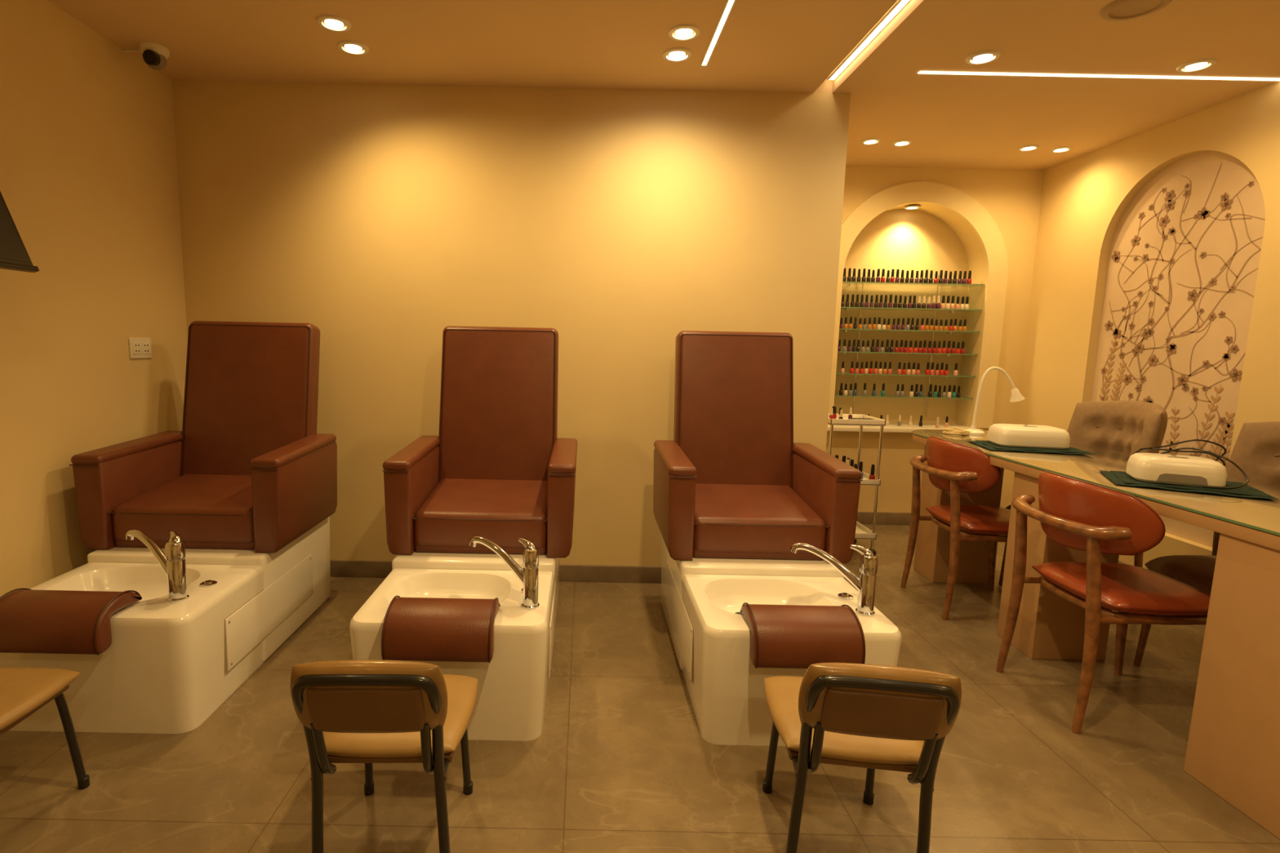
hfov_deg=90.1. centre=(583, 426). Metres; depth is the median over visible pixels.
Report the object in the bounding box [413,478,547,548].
seat cushion
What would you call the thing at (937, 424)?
bottle
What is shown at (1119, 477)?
folded towel
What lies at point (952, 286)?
display shelves
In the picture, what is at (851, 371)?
bottles
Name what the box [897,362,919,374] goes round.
bottles
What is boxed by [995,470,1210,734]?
wooden armchair
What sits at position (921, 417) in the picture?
bottle
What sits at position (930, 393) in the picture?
bottles
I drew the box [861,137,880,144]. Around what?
recessed light
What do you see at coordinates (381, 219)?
wall
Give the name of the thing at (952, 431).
folded towel
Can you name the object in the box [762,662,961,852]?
chair
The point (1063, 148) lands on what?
recessed light
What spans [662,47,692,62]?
recessed light
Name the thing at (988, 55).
recessed light
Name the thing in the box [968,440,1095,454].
folded towel
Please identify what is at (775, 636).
cushion
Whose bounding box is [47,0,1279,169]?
ceiling
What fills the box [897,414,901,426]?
bottle
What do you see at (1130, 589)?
seat cushion
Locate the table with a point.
(1233, 745)
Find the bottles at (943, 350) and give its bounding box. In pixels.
[837,339,964,353]
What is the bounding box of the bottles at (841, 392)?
[839,382,857,395]
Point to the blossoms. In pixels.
(1202, 214)
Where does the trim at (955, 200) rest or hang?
attached to the wall at (930, 237)
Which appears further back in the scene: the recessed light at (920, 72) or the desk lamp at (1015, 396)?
the desk lamp at (1015, 396)
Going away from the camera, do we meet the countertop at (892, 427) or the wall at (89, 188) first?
the wall at (89, 188)
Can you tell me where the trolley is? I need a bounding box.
[827,406,885,555]
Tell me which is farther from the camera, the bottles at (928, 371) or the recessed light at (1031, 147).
the bottles at (928, 371)
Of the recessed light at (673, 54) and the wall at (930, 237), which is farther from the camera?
the wall at (930, 237)
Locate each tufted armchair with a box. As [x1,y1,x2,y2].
[998,400,1167,586]
[1133,421,1279,666]
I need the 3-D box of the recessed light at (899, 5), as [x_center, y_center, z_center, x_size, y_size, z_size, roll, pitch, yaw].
[1.311,-1.518,0.857,0.042,0.011,5.100,1,7,0]
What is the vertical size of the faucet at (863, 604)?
0.242 m
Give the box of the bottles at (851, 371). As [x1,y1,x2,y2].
[849,360,891,373]
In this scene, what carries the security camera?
attached to the ceiling
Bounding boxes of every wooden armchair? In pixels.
[900,435,1010,620]
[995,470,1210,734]
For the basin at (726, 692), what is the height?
0.441 m
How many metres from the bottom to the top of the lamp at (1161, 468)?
0.163 m
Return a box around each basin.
[0,562,264,733]
[349,568,554,741]
[681,573,902,746]
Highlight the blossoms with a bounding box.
[1101,181,1253,456]
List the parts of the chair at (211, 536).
armrest, seat, drain knob, backrest, access panel, armrest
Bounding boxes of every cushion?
[0,589,142,654]
[0,667,80,730]
[111,474,254,543]
[323,674,478,757]
[381,597,500,662]
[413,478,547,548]
[693,484,826,554]
[740,604,863,668]
[764,675,924,764]
[927,504,1010,535]
[1035,561,1210,615]
[1144,555,1216,594]
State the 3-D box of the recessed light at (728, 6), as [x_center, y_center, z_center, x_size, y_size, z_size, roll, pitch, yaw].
[0.583,-1.569,1.614,0.034,0.005,3.010,1,7,0]
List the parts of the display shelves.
suspension rod, shelf, shelf, shelf, shelf, shelf, suspension rod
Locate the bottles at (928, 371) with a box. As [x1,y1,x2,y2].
[924,362,948,375]
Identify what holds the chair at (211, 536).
on the floor
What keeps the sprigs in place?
attached to the branches
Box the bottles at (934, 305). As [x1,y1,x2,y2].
[840,293,968,309]
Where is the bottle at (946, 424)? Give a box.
[944,416,948,427]
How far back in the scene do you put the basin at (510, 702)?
2.24 m
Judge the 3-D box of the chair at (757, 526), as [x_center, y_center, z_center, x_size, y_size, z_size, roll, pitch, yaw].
[0.769,0.322,2.763,0.820,1.475,1.450,1,7,0]
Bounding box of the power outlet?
[128,337,151,359]
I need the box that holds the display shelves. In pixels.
[834,274,984,416]
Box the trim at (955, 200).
[827,181,1008,428]
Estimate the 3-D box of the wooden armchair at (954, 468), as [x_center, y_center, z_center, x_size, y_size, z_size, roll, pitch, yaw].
[2.151,0.527,3.506,0.629,0.934,0.560,1,7,0]
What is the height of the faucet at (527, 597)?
0.242 m
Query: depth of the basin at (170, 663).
2.25 m
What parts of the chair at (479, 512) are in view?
armrest, seat, backrest, access panel, armrest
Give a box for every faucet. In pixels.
[125,528,189,602]
[468,536,539,609]
[789,542,878,616]
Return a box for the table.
[911,429,1279,839]
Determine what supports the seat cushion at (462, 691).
on the chair at (367, 712)
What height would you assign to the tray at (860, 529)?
0.012 m
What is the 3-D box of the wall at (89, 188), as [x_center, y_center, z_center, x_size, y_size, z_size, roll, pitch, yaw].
[-2.308,-0.126,0.761,0.120,2.760,5.930,1,7,0]
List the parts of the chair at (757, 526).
armrest, access panel, backrest, seat, armrest, drain knob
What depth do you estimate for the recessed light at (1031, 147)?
4.25 m
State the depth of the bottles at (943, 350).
5.00 m
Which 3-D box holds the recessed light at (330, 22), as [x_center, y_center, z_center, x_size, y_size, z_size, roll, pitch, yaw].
[-1.085,-1.750,2.769,0.142,0.012,0.142,1,7,0]
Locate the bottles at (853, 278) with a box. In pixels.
[842,267,972,284]
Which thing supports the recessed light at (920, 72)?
in the ceiling
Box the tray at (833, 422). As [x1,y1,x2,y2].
[831,417,884,425]
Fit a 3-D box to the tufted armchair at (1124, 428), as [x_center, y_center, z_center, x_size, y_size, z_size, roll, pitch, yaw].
[2.784,0.426,3.557,0.590,1.146,0.576,1,7,0]
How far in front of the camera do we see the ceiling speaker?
2.52 m
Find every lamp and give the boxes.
[965,366,1024,435]
[986,423,1070,448]
[1125,439,1248,488]
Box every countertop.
[826,422,983,432]
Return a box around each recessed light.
[316,14,351,31]
[337,40,368,54]
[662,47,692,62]
[667,23,700,40]
[700,0,736,65]
[827,0,911,79]
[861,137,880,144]
[892,139,911,146]
[903,205,919,208]
[918,71,1279,80]
[964,49,1000,64]
[1017,144,1039,151]
[1050,146,1072,152]
[1176,57,1217,72]
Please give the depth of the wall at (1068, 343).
3.78 m
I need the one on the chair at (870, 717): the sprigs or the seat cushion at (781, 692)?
the seat cushion at (781, 692)
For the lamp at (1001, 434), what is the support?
on the folded towel at (1072, 451)
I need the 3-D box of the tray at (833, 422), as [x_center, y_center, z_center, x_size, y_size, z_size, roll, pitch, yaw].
[1.801,-0.034,4.348,0.360,0.012,0.340,1,7,0]
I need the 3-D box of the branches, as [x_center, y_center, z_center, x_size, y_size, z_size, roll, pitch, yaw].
[3.489,-0.480,3.806,0.001,2.005,0.954,1,7,0]
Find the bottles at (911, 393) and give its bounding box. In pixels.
[909,383,923,396]
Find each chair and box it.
[0,320,337,733]
[0,667,89,790]
[289,659,478,852]
[349,325,577,741]
[653,330,902,746]
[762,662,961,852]
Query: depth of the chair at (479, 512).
2.73 m
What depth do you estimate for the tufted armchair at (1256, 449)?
2.74 m
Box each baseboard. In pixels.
[330,560,661,583]
[856,511,911,524]
[1118,560,1128,564]
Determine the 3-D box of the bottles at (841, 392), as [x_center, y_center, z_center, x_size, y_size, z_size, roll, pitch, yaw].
[2.094,-0.299,5.053,0.138,0.093,0.034,1,7,0]
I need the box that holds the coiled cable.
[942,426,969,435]
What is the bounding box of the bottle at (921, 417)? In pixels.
[918,415,922,426]
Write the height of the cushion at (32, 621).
0.163 m
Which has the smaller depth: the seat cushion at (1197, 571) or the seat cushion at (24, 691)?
the seat cushion at (24, 691)
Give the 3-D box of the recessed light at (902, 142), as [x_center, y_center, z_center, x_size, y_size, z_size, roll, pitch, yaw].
[2.108,-1.875,4.217,0.121,0.012,0.121,1,7,0]
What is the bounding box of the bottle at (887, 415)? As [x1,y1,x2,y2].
[885,414,888,425]
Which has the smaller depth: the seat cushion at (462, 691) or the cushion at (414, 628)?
the seat cushion at (462, 691)
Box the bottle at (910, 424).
[908,415,912,426]
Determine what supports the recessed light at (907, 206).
in the wall at (930, 237)
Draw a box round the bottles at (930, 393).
[928,384,960,397]
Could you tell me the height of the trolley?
0.998 m
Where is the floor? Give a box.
[0,524,1279,852]
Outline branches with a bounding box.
[1102,163,1265,457]
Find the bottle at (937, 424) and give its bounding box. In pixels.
[935,417,939,427]
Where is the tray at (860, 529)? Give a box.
[854,525,868,538]
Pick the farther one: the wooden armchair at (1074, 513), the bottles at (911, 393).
the bottles at (911, 393)
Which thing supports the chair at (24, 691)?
on the floor
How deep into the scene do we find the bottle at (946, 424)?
5.00 m
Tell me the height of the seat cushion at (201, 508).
0.206 m
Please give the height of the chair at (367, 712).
0.699 m
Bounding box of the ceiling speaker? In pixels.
[1098,0,1173,21]
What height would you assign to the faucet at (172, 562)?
0.242 m
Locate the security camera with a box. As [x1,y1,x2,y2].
[124,41,169,70]
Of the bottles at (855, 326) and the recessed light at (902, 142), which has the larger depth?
the bottles at (855, 326)
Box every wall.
[0,0,187,599]
[172,80,850,566]
[826,165,1044,512]
[1008,80,1279,569]
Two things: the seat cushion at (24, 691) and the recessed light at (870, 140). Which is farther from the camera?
the recessed light at (870, 140)
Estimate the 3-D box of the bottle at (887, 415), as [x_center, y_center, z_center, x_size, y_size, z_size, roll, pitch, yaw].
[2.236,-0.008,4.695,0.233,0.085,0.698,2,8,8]
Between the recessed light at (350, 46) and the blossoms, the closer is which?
the recessed light at (350, 46)
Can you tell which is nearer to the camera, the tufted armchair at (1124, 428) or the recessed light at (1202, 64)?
the recessed light at (1202, 64)
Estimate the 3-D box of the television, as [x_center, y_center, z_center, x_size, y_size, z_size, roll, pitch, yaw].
[-2.098,-0.735,1.785,0.255,0.484,1.000,1,7,0]
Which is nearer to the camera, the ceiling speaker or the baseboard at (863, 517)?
the ceiling speaker
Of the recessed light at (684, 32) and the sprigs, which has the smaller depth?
the recessed light at (684, 32)
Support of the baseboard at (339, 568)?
attached to the wall at (381, 219)
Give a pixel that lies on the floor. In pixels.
(620, 761)
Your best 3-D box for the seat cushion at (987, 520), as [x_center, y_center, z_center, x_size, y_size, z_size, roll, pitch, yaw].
[2.210,0.509,3.500,0.490,0.072,0.480,1,7,0]
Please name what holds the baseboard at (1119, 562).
attached to the wall at (1068, 343)
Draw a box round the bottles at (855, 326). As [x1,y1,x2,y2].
[839,316,966,330]
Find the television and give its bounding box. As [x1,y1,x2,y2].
[0,191,39,272]
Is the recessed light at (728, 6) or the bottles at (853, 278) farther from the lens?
the bottles at (853, 278)
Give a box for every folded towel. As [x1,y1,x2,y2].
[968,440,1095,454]
[1099,470,1279,500]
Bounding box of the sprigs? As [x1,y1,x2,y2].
[1099,340,1235,469]
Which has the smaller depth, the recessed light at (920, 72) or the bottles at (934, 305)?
the recessed light at (920, 72)
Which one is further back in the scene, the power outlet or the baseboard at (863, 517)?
the baseboard at (863, 517)
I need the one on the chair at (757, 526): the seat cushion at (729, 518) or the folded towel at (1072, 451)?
the seat cushion at (729, 518)

